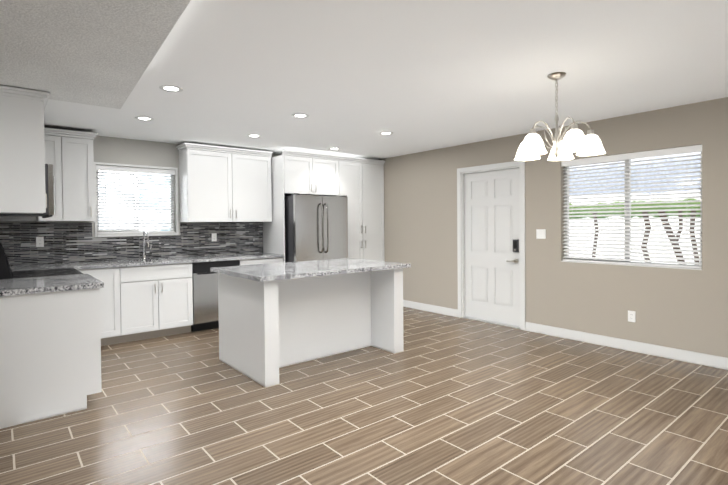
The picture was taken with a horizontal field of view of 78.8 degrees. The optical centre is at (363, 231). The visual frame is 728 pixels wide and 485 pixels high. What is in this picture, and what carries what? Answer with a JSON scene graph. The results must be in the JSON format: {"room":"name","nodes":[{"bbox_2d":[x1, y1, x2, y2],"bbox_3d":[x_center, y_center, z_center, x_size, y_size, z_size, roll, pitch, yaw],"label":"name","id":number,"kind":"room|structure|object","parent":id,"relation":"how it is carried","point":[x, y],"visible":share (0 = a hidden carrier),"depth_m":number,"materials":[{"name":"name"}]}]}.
{"room":"kitchen","nodes":[
{"label":"kitchen","id":0,"kind":"room"},
{"bbox_2d":[0,135,278,264],"bbox_3d":[-3.133,0.052,5.556,8.125,2.440,0.140,-1,1,-39],"label":"wall","id":1,"kind":"structure","parent":0,"point":[127,151],"depth_m":5.64,"materials":[{"name":"grey paint"}]},
{"bbox_2d":[36,127,97,221],"bbox_3d":[-3.363,-0.618,5.022,0.564,1.000,0.379,-1,1,-39],"label":"upper cabinet","id":2,"kind":"object","parent":1,"relation":"attached to","point":[69,158],"visible":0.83,"depth_m":4.93,"materials":[{"name":"white wood"}]},
{"bbox_2d":[0,222,262,264],"bbox_3d":[-2.765,0.113,5.761,3.166,0.462,0.009,-1,1,-39],"label":"tile backsplash","id":3,"kind":"structure","parent":1,"relation":"attached to","point":[70,242],"depth_m":5.48,"materials":[{"name":"tile"}]},
{"bbox_2d":[36,237,43,246],"bbox_3d":[-3.663,0.115,5.010,0.070,0.114,0.008,-1,1,-39],"label":"outlet","id":4,"kind":"object","parent":3,"relation":"attached to","point":[39,241],"visible":1,"depth_m":5.01,"materials":[{"name":"white plastic"}]},
{"bbox_2d":[212,233,216,240],"bbox_3d":[-2.122,0.081,6.277,0.070,0.114,0.008,-1,1,-39],"label":"outlet","id":5,"kind":"object","parent":3,"relation":"attached to","point":[214,236],"visible":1,"depth_m":6.28,"materials":[{"name":"white plastic"}]},
{"bbox_2d":[94,162,178,236],"bbox_3d":[-2.919,-0.397,5.706,0.976,0.908,0.166,-1,1,-39],"label":"window","id":6,"kind":"structure","parent":1,"relation":"in","point":[123,235],"depth_m":5.72,"materials":[{"name":"white"}]},
{"bbox_2d":[96,165,174,232],"bbox_3d":[-2.911,-0.404,5.696,0.918,0.834,0.084,-1,1,-39],"label":"blinds","id":7,"kind":"object","parent":6,"relation":"attached to","point":[107,168],"visible":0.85,"depth_m":5.67,"materials":[{"name":"white plastic"}]},
{"bbox_2d":[176,143,272,221],"bbox_3d":[-1.924,-0.642,6.206,1.239,1.015,0.379,-1,1,-39],"label":"upper cabinet","id":8,"kind":"object","parent":1,"relation":"attached to","point":[219,185],"visible":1,"depth_m":6.03,"materials":[{"name":"white wood"}]},
{"bbox_2d":[0,307,727,484],"bbox_3d":[-0.403,1.351,2.273,8.125,0.100,8.698,-1,1,-39],"label":"floor","id":9,"kind":"structure","parent":0,"point":[441,399],"depth_m":3.03,"materials":[{"name":"brown tile"}]},
{"bbox_2d":[0,241,82,278],"bbox_3d":[-2.929,0.682,4.036,0.686,1.225,0.756,-1,1,-39],"label":"range","id":10,"kind":"object","parent":9,"relation":"on","point":[6,272],"visible":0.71,"depth_m":3.86,"materials":[{"name":"grey metal"}]},
{"bbox_2d":[0,288,101,428],"bbox_3d":[-2.809,0.858,3.768,0.785,0.880,1.792,-1,1,-39],"label":"base cabinet","id":11,"kind":"object","parent":9,"relation":"on","point":[50,354],"visible":0.96,"depth_m":3.10,"materials":[{"name":"white wood"}]},
{"bbox_2d":[0,274,103,295],"bbox_3d":[-2.447,0.400,3.406,0.655,0.038,0.818,-1,1,-39],"label":"countertop","id":12,"kind":"structure","parent":11,"relation":"on","point":[21,286],"depth_m":3.25,"materials":[{"name":"stone"}]},
{"bbox_2d":[78,257,282,345],"bbox_3d":[-2.554,0.827,5.523,3.166,0.880,0.653,-1,1,-39],"label":"base cabinet","id":13,"kind":"object","parent":9,"relation":"on","point":[144,302],"visible":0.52,"depth_m":5.17,"materials":[{"name":"white wood"}]},
{"bbox_2d":[10,265,76,270],"bbox_3d":[-3.252,0.391,4.384,0.655,0.038,0.188,-1,1,-39],"label":"countertop","id":14,"kind":"structure","parent":13,"relation":"on","point":[72,266],"depth_m":4.47,"materials":[{"name":"stone"}]},
{"bbox_2d":[9,252,283,269],"bbox_3d":[-2.560,0.366,5.519,3.166,0.038,0.646,-1,1,-39],"label":"countertop","id":15,"kind":"structure","parent":13,"relation":"on","point":[224,257],"depth_m":5.35,"materials":[{"name":"stone"}]},
{"bbox_2d":[142,229,150,258],"bbox_3d":[-2.697,0.159,5.550,0.115,0.377,0.237,-1,1,-39],"label":"faucet","id":16,"kind":"object","parent":15,"relation":"on","point":[147,244],"visible":1,"depth_m":5.58,"materials":[{"name":"silver metal"}]},
{"bbox_2d":[191,260,239,331],"bbox_3d":[-2.065,0.817,5.918,0.611,0.880,0.584,-1,1,-39],"label":"dishwasher","id":17,"kind":"object","parent":9,"relation":"on","point":[205,297],"visible":0.42,"depth_m":5.61,"materials":[{"name":"grey metal"}]},
{"bbox_2d":[218,268,403,386],"bbox_3d":[-0.527,0.825,4.539,1.590,0.880,1.023,-1,1,-39],"label":"kitchen island","id":18,"kind":"object","parent":9,"relation":"on","point":[268,330],"visible":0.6,"depth_m":4.33,"materials":[{"name":"white wood"}]},
{"bbox_2d":[210,258,410,281],"bbox_3d":[-0.516,0.365,4.513,1.710,0.038,1.095,-1,1,-39],"label":"island countertop","id":19,"kind":"structure","parent":18,"relation":"on","point":[279,271],"depth_m":4.26,"materials":[{"name":"stone"}]},
{"bbox_2d":[284,193,347,261],"bbox_3d":[-0.828,0.346,6.711,0.910,1.772,0.893,-1,1,-39],"label":"fridge","id":20,"kind":"object","parent":9,"relation":"on","point":[316,227],"visible":0.4,"depth_m":6.34,"materials":[{"name":"grey metal"}]},
{"bbox_2d":[263,149,384,262],"bbox_3d":[-0.587,0.024,7.118,1.921,2.400,0.679,-1,1,-39],"label":"tall cabinet","id":21,"kind":"object","parent":9,"relation":"on","point":[359,184],"visible":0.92,"depth_m":6.89,"materials":[{"name":"white wood"}]},
{"bbox_2d":[44,0,727,162],"bbox_3d":[-0.425,-1.188,2.231,8.125,0.100,8.698,-1,1,-39],"label":"ceiling","id":22,"kind":"structure","parent":0,"point":[352,78],"depth_m":3.23,"materials":[{"name":"white paint"}]},
{"bbox_2d":[0,0,190,108],"bbox_3d":[-1.465,-1.060,0.200,3.655,0.069,6.600,-1,1,-39],"label":"ceiling","id":23,"kind":"structure","parent":22,"relation":"attached to","point":[101,53],"depth_m":2.51,"materials":[{"name":"white paint"}]},
{"bbox_2d":[135,116,153,120],"bbox_3d":[-2.249,-1.157,4.540,0.180,0.004,0.180,-1,1,-39],"label":"recessed light","id":24,"kind":"object","parent":22,"relation":"in","point":[144,119],"visible":1,"depth_m":4.53,"materials":[{"name":"white plastic"}]},
{"bbox_2d":[159,85,182,91],"bbox_3d":[-1.548,-1.148,3.562,0.180,0.004,0.180,-1,1,-39],"label":"recessed light","id":25,"kind":"object","parent":22,"relation":"in","point":[169,88],"visible":1,"depth_m":3.55,"materials":[{"name":"white plastic"}]},
{"bbox_2d":[247,134,260,136],"bbox_3d":[-1.356,-1.181,5.469,0.180,0.004,0.180,-1,1,-39],"label":"recessed light","id":26,"kind":"object","parent":22,"relation":"in","point":[252,135],"visible":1,"depth_m":5.44,"materials":[{"name":"white plastic"}]},
{"bbox_2d":[291,113,308,117],"bbox_3d":[-0.643,-1.171,4.476,0.180,0.004,0.180,-1,1,-39],"label":"recessed light","id":27,"kind":"object","parent":22,"relation":"in","point":[299,115],"visible":1,"depth_m":4.47,"materials":[{"name":"white"}]},
{"bbox_2d":[379,132,392,134],"bbox_3d":[0.270,-1.194,5.381,0.180,0.004,0.180,-1,1,-39],"label":"recessed light","id":28,"kind":"object","parent":22,"relation":"in","point":[385,133],"visible":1,"depth_m":5.39,"materials":[{"name":"white plastic"}]},
{"bbox_2d":[514,72,605,160],"bbox_3d":[1.428,-0.862,3.333,0.645,0.620,0.628,-1,1,-39],"label":"chandelier","id":29,"kind":"object","parent":22,"relation":"hanging from","point":[573,139],"visible":1,"depth_m":3.23,"materials":[{"name":"white glass"}]},
{"bbox_2d":[366,97,727,357],"bbox_3d":[2.713,0.013,4.734,0.140,2.440,8.558,-1,1,-39],"label":"wall","id":30,"kind":"structure","parent":0,"point":[684,309],"depth_m":4.96,"materials":[{"name":"beige paint"}]},
{"bbox_2d":[457,161,525,329],"bbox_3d":[1.717,0.167,5.937,0.156,2.112,1.044,-1,1,-39],"label":"door frame","id":31,"kind":"structure","parent":30,"relation":"attached to","point":[520,165],"depth_m":5.96,"materials":[{"name":"white wood"}]},
{"bbox_2d":[464,168,519,326],"bbox_3d":[1.696,0.200,5.928,0.111,2.013,0.890,-1,1,-39],"label":"door","id":32,"kind":"structure","parent":30,"relation":"in","point":[492,270],"depth_m":5.91,"materials":[{"name":"white paint"}]},
{"bbox_2d":[536,229,545,238],"bbox_3d":[2.126,0.029,5.327,0.011,0.114,0.116,-1,1,-39],"label":"light switch","id":33,"kind":"object","parent":30,"relation":"attached to","point":[540,233],"visible":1,"depth_m":5.33,"materials":[{"name":"white plastic"}]},
{"bbox_2d":[403,300,727,369],"bbox_3d":[2.825,1.182,4.509,0.012,0.108,7.772,-1,1,-39],"label":"baseboard","id":34,"kind":"structure","parent":30,"relation":"attached to","point":[714,361],"depth_m":4.70,"materials":[{"name":"white wood"}]},
{"bbox_2d":[561,152,701,269],"bbox_3d":[2.761,-0.231,4.668,0.134,1.168,1.338,-1,1,-39],"label":"window","id":35,"kind":"structure","parent":30,"relation":"in","point":[628,175],"depth_m":4.68,"materials":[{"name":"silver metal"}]},
{"bbox_2d":[561,145,701,268],"bbox_3d":[2.738,-0.237,4.650,0.084,1.154,1.338,-1,1,-39],"label":"window blinds","id":36,"kind":"object","parent":35,"relation":"attached to","point":[662,152],"visible":0.88,"depth_m":4.57,"materials":[{"name":"white plastic"}]},
{"bbox_2d":[628,310,635,321],"bbox_3d":[2.764,0.875,4.577,0.008,0.114,0.070,-1,1,-39],"label":"outlet","id":37,"kind":"object","parent":30,"relation":"attached to","point":[631,316],"visible":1,"depth_m":4.57,"materials":[{"name":"white plastic"}]},
{"label":"outside","id":38,"kind":"structure","parent":0,"visible":0},
{"bbox_2d":[98,171,169,230],"bbox_3d":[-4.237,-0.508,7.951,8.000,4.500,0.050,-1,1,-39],"label":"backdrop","id":39,"kind":"structure","parent":38,"point":[133,199],"depth_m":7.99,"materials":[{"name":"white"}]},
{"bbox_2d":[569,152,700,264],"bbox_3d":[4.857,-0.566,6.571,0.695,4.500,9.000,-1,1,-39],"label":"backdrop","id":40,"kind":"structure","parent":38,"point":[663,176],"depth_m":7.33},
{"bbox_3d":[-3.278,0.082,3.794,0.120,2.440,2.398,-1,1,-39],"label":"wall","id":41,"kind":"structure","parent":0,"visible":0},
{"bbox_2d":[0,85,49,221],"bbox_3d":[-3.194,-0.585,4.069,0.379,0.962,2.064,-1,1,-39],"label":"upper cabinet","id":42,"kind":"object","parent":41,"relation":"attached to","point":[22,167],"visible":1,"depth_m":3.31,"materials":[{"name":"white wood"}]},
{"bbox_2d":[0,164,54,217],"bbox_3d":[-3.026,-0.350,3.946,0.470,0.445,0.752,-1,1,-39],"label":"microwave","id":43,"kind":"object","parent":42,"relation":"attached to","point":[49,188],"visible":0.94,"depth_m":3.76,"materials":[{"name":"grey metal"}]}
]}

